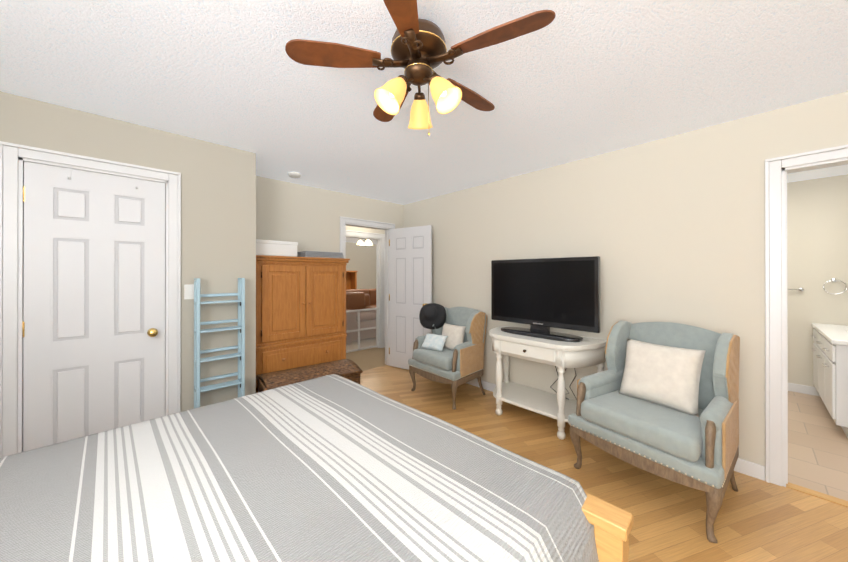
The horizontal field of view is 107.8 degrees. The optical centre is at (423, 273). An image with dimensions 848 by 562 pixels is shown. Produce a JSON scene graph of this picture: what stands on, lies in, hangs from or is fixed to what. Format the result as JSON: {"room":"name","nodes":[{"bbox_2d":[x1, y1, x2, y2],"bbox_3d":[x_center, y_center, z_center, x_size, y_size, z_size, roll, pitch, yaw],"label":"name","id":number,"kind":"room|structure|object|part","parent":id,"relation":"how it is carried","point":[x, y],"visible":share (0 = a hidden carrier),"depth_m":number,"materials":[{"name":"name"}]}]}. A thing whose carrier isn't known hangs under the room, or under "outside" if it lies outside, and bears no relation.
{"room":"bedroom","nodes":[
{"label":"bedroom","id":0,"kind":"room"},
{"bbox_2d":[0,91,255,452],"bbox_3d":[-2.322,0.150,2.052,2.160,2.440,0.120,0,0,-43],"label":"wall","id":1,"kind":"structure","parent":0,"point":[218,218],"depth_m":2.47,"materials":[{"name":"beige paint"}]},
{"bbox_2d":[0,141,180,457],"bbox_3d":[-2.219,0.300,2.134,0.842,2.142,0.140,0,0,-43],"label":"door frame","id":2,"kind":"structure","parent":1,"relation":"attached to","point":[13,157],"depth_m":1.87,"materials":[{"name":"white wood"}]},
{"bbox_2d":[22,161,164,451],"bbox_3d":[-2.210,0.340,2.115,0.672,2.046,0.167,0,0,-43],"label":"closet door","id":3,"kind":"structure","parent":1,"relation":"in","point":[93,329],"depth_m":2.07,"materials":[{"name":"white wood"}]},
{"bbox_2d":[184,284,193,298],"bbox_3d":[-1.831,0.144,2.422,0.072,0.115,0.012,0,0,-43],"label":"light switch","id":4,"kind":"object","parent":1,"relation":"attached to","point":[189,291],"visible":0.69,"depth_m":2.42,"materials":[{"name":"white plastic"}]},
{"bbox_2d":[256,176,402,252],"bbox_3d":[-1.227,0.155,4.027,2.380,2.440,0.120,0,0,-43],"label":"wall","id":5,"kind":"structure","parent":0,"point":[306,218],"depth_m":3.78,"materials":[{"name":"beige paint"}]},
{"bbox_2d":[340,216,394,365],"bbox_3d":[-0.819,0.315,4.410,0.904,2.122,0.160,0,0,-43],"label":"door frame","id":6,"kind":"structure","parent":5,"relation":"attached to","point":[354,222],"depth_m":4.62,"materials":[{"name":"white wood"}]},
{"bbox_2d":[389,225,431,369],"bbox_3d":[-0.205,0.355,4.399,0.734,2.020,0.167,0,0,34],"label":"hall door","id":7,"kind":"structure","parent":5,"relation":"in","point":[410,295],"depth_m":4.40,"materials":[{"name":"white wood"}]},
{"bbox_2d":[346,271,357,289],"bbox_3d":[-2.442,0.654,8.227,1.440,1.460,0.490,0,0,-43],"label":"cabinet","id":8,"kind":"object","parent":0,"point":[351,279],"visible":0.1,"depth_m":8.74,"materials":[{"name":"brown wood"}]},
{"bbox_2d":[346,242,375,288],"bbox_3d":[-3.596,0.166,9.457,7.000,2.440,0.120,0,0,-43],"label":"wall","id":9,"kind":"structure","parent":0,"point":[362,260],"depth_m":10.77,"materials":[{"name":"beige paint"}]},
{"bbox_2d":[346,226,384,237],"bbox_3d":[-1.219,0.158,5.406,2.120,2.440,0.120,0,0,-43],"label":"wall","id":10,"kind":"structure","parent":0,"point":[360,229],"depth_m":5.50,"materials":[{"name":"beige paint"}]},
{"bbox_2d":[346,308,377,352],"bbox_3d":[-1.150,0.998,5.462,0.820,0.720,0.024,0,0,-43],"label":"baby gate","id":11,"kind":"object","parent":10,"relation":"attached to","point":[361,329],"visible":0.69,"depth_m":5.48,"materials":[{"name":"white plastic"}]},
{"bbox_2d":[346,230,384,347],"bbox_3d":[-1.146,0.323,5.460,1.040,2.110,0.140,0,0,-43],"label":"trim","id":12,"kind":"structure","parent":10,"relation":"attached to","point":[380,270],"depth_m":5.73,"materials":[{"name":"white wood"}]},
{"bbox_2d":[0,0,847,243],"bbox_3d":[-0.588,-1.103,5.000,8.720,0.080,10.740,0,0,-43],"label":"ceiling","id":13,"kind":"structure","parent":0,"point":[574,80],"depth_m":1.68,"materials":[{"name":"white paint"}]},
{"bbox_2d":[288,172,300,177],"bbox_3d":[-1.384,-1.047,3.306,0.130,0.040,0.130,0,0,-43],"label":"smoke detector","id":14,"kind":"object","parent":13,"relation":"attached to","point":[294,174],"visible":1,"depth_m":3.27,"materials":[{"name":"white plastic"}]},
{"bbox_2d":[357,239,372,245],"bbox_3d":[-1.486,-0.897,8.033,0.439,0.320,0.423,0,0,-43],"label":"ceiling light","id":15,"kind":"object","parent":13,"relation":"hanging from","point":[367,242],"visible":0.79,"depth_m":7.95,"materials":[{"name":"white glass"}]},
{"bbox_2d":[285,0,554,135],"bbox_3d":[0.008,-0.836,1.393,1.018,0.470,1.060,0,0,-43],"label":"ceiling fan","id":16,"kind":"object","parent":13,"relation":"hanging from","point":[419,52],"visible":1,"depth_m":1.29,"materials":[{"name":"brown wood"}]},
{"bbox_3d":[-0.024,-0.754,1.335,0.359,0.150,0.359,0,0,-43],"label":"lamp shade","id":17,"kind":"part","parent":16,"relation":"part of","materials":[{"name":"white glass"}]},
{"bbox_2d":[346,337,847,561],"bbox_3d":[-0.588,1.407,4.995,8.720,0.060,10.740,0,0,-43],"label":"floor","id":18,"kind":"structure","parent":0,"point":[757,520],"depth_m":2.01,"materials":[{"name":"brown wood"}]},
{"bbox_2d":[194,278,244,408],"bbox_3d":[-1.639,0.704,2.485,0.324,1.334,0.134,0,0,-43],"label":"ladder rack","id":19,"kind":"object","parent":18,"relation":"on","point":[240,355],"visible":0.81,"depth_m":2.48,"materials":[{"name":"blue wood"}]},
{"bbox_2d":[256,255,349,392],"bbox_3d":[-1.393,0.601,3.414,1.020,1.545,0.514,0,0,-43],"label":"armoire","id":20,"kind":"object","parent":18,"relation":"on","point":[300,311],"visible":0.77,"depth_m":3.21,"materials":[{"name":"brown wood"}]},
{"bbox_2d":[256,239,297,256],"bbox_3d":[-1.607,-0.251,3.239,0.425,0.153,0.400,0,0,-43],"label":"storage box","id":21,"kind":"object","parent":20,"relation":"on","point":[273,248],"visible":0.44,"depth_m":3.09,"materials":[{"name":"white"}]},
{"bbox_2d":[297,251,343,257],"bbox_3d":[-1.217,-0.207,3.564,0.460,0.068,0.370,0,0,-43],"label":"storage box","id":22,"kind":"object","parent":20,"relation":"on","point":[318,254],"visible":0.71,"depth_m":3.41,"materials":[{"name":"grey"}]},
{"bbox_2d":[256,359,362,391],"bbox_3d":[-1.096,1.142,2.994,0.907,0.462,0.476,0,0,-38],"label":"wicker trunk","id":23,"kind":"object","parent":18,"relation":"on","point":[351,370],"visible":0.31,"depth_m":2.90,"materials":[{"name":"brown wicker"}]},
{"bbox_2d":[0,374,632,561],"bbox_3d":[-0.783,0.773,1.029,2.119,1.190,2.390,0,0,44],"label":"bed","id":24,"kind":"object","parent":18,"relation":"on","point":[332,468],"visible":1,"depth_m":1.08,"materials":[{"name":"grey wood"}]},
{"bbox_2d":[346,292,375,343],"bbox_3d":[-1.413,0.890,6.546,0.900,0.980,0.810,0,0,-43],"label":"chair","id":25,"kind":"object","parent":18,"relation":"on","point":[357,300],"visible":0.46,"depth_m":6.39,"materials":[{"name":"brown leather"}]},
{"bbox_2d":[346,288,375,306],"bbox_3d":[-1.366,0.893,8.030,1.900,0.980,0.910,0,0,-43],"label":"sofa","id":26,"kind":"object","parent":18,"relation":"on","point":[371,293],"visible":0.04,"depth_m":8.10,"materials":[{"name":"brown leather"}]},
{"bbox_2d":[408,303,486,408],"bbox_3d":[0.263,0.880,3.621,0.698,1.004,0.884,0,0,-41],"label":"armchair","id":27,"kind":"object","parent":18,"relation":"on","point":[449,349],"visible":1,"depth_m":3.43,"materials":[{"name":"fabric"}]},
{"bbox_2d":[421,333,447,351],"bbox_3d":[0.116,0.784,3.536,0.183,0.163,0.319,0,0,-41],"label":"pillow","id":28,"kind":"object","parent":27,"relation":"on","point":[430,342],"depth_m":3.50,"materials":[{"name":"white fabric"}]},
{"bbox_2d":[442,323,465,349],"bbox_3d":[0.326,0.734,3.547,0.148,0.291,0.340,0,0,-41],"label":"pillow","id":29,"kind":"object","parent":27,"relation":"on","point":[454,334],"depth_m":3.48,"materials":[{"name":"beige fabric"}]},
{"bbox_2d":[489,326,606,439],"bbox_3d":[1.076,0.979,2.923,0.517,0.787,1.069,0,0,-43],"label":"tv console","id":30,"kind":"object","parent":18,"relation":"on","point":[560,407],"visible":0.88,"depth_m":2.74,"materials":[{"name":"white wood"}]},
{"bbox_2d":[491,256,599,341],"bbox_3d":[1.086,0.221,2.934,0.250,0.725,1.050,0,0,-43],"label":"tv","id":31,"kind":"object","parent":30,"relation":"on","point":[541,296],"visible":1,"depth_m":2.85,"materials":[{"name":"black plastic"}]},
{"bbox_2d":[568,321,739,542],"bbox_3d":[1.561,0.866,2.070,0.796,1.026,0.811,0,0,-33],"label":"armchair","id":32,"kind":"object","parent":18,"relation":"on","point":[660,399],"visible":1,"depth_m":1.92,"materials":[{"name":"fabric"}]},
{"bbox_2d":[619,338,705,416],"bbox_3d":[1.581,0.676,2.084,0.206,0.390,0.450,0,0,-33],"label":"pillow","id":33,"kind":"object","parent":32,"relation":"on","point":[666,378],"depth_m":2.01,"materials":[{"name":"beige fabric"}]},
{"bbox_2d":[786,482,847,506],"bbox_3d":[2.596,1.367,1.743,0.070,0.006,0.728,0,0,-43],"label":"trim","id":34,"kind":"structure","parent":18,"relation":"on","point":[839,501],"depth_m":1.91,"materials":[{"name":"brown wood"}]},
{"bbox_2d":[811,327,847,437],"bbox_3d":[4.115,0.985,2.845,1.292,0.776,0.630,0,0,-43],"label":"bathroom vanity","id":35,"kind":"object","parent":18,"relation":"on","point":[829,349],"depth_m":2.64,"materials":[{"name":"white wood"}]},
{"bbox_2d":[812,323,847,346],"bbox_3d":[4.116,0.577,2.830,1.312,0.039,0.607,0,0,-43],"label":"countertop","id":36,"kind":"structure","parent":35,"relation":"on","point":[838,334],"depth_m":2.92,"materials":[{"name":"white stone"}]},
{"bbox_2d":[403,91,847,479],"bbox_3d":[1.409,0.153,3.046,0.120,2.440,5.160,0,0,-43],"label":"wall","id":37,"kind":"structure","parent":0,"point":[671,229],"depth_m":2.49,"materials":[{"name":"beige paint"}]},
{"bbox_2d":[467,378,764,480],"bbox_3d":[1.361,1.325,2.997,0.014,0.095,4.920,0,0,-43],"label":"baseboard","id":38,"kind":"structure","parent":37,"relation":"attached to","point":[751,469],"depth_m":2.11,"materials":[{"name":"white wood"}]},
{"bbox_2d":[765,145,847,486],"bbox_3d":[2.614,0.309,1.762,0.160,2.122,0.904,0,0,-43],"label":"door frame","id":39,"kind":"structure","parent":37,"relation":"attached to","point":[776,387],"depth_m":2.01,"materials":[{"name":"white wood"}]},
{"bbox_2d":[787,174,847,386],"bbox_3d":[4.220,0.154,3.778,0.120,2.440,2.100,0,0,-43],"label":"wall","id":40,"kind":"structure","parent":0,"point":[817,234],"depth_m":3.50,"materials":[{"name":"beige paint"}]},
{"bbox_2d":[788,383,819,395],"bbox_3d":[4.180,1.327,3.717,0.018,0.095,1.830,0,0,-43],"label":"baseboard","id":41,"kind":"structure","parent":40,"relation":"attached to","point":[804,389],"depth_m":3.53,"materials":[{"name":"white wood"}]},
{"bbox_2d":[823,278,846,293],"bbox_3d":[4.480,0.139,3.377,0.049,0.179,0.160,0,0,-43],"label":"towel ring","id":42,"kind":"object","parent":40,"relation":"attached to","point":[833,280],"visible":0.96,"depth_m":3.37,"materials":[{"name":"silver metal"}]}
]}

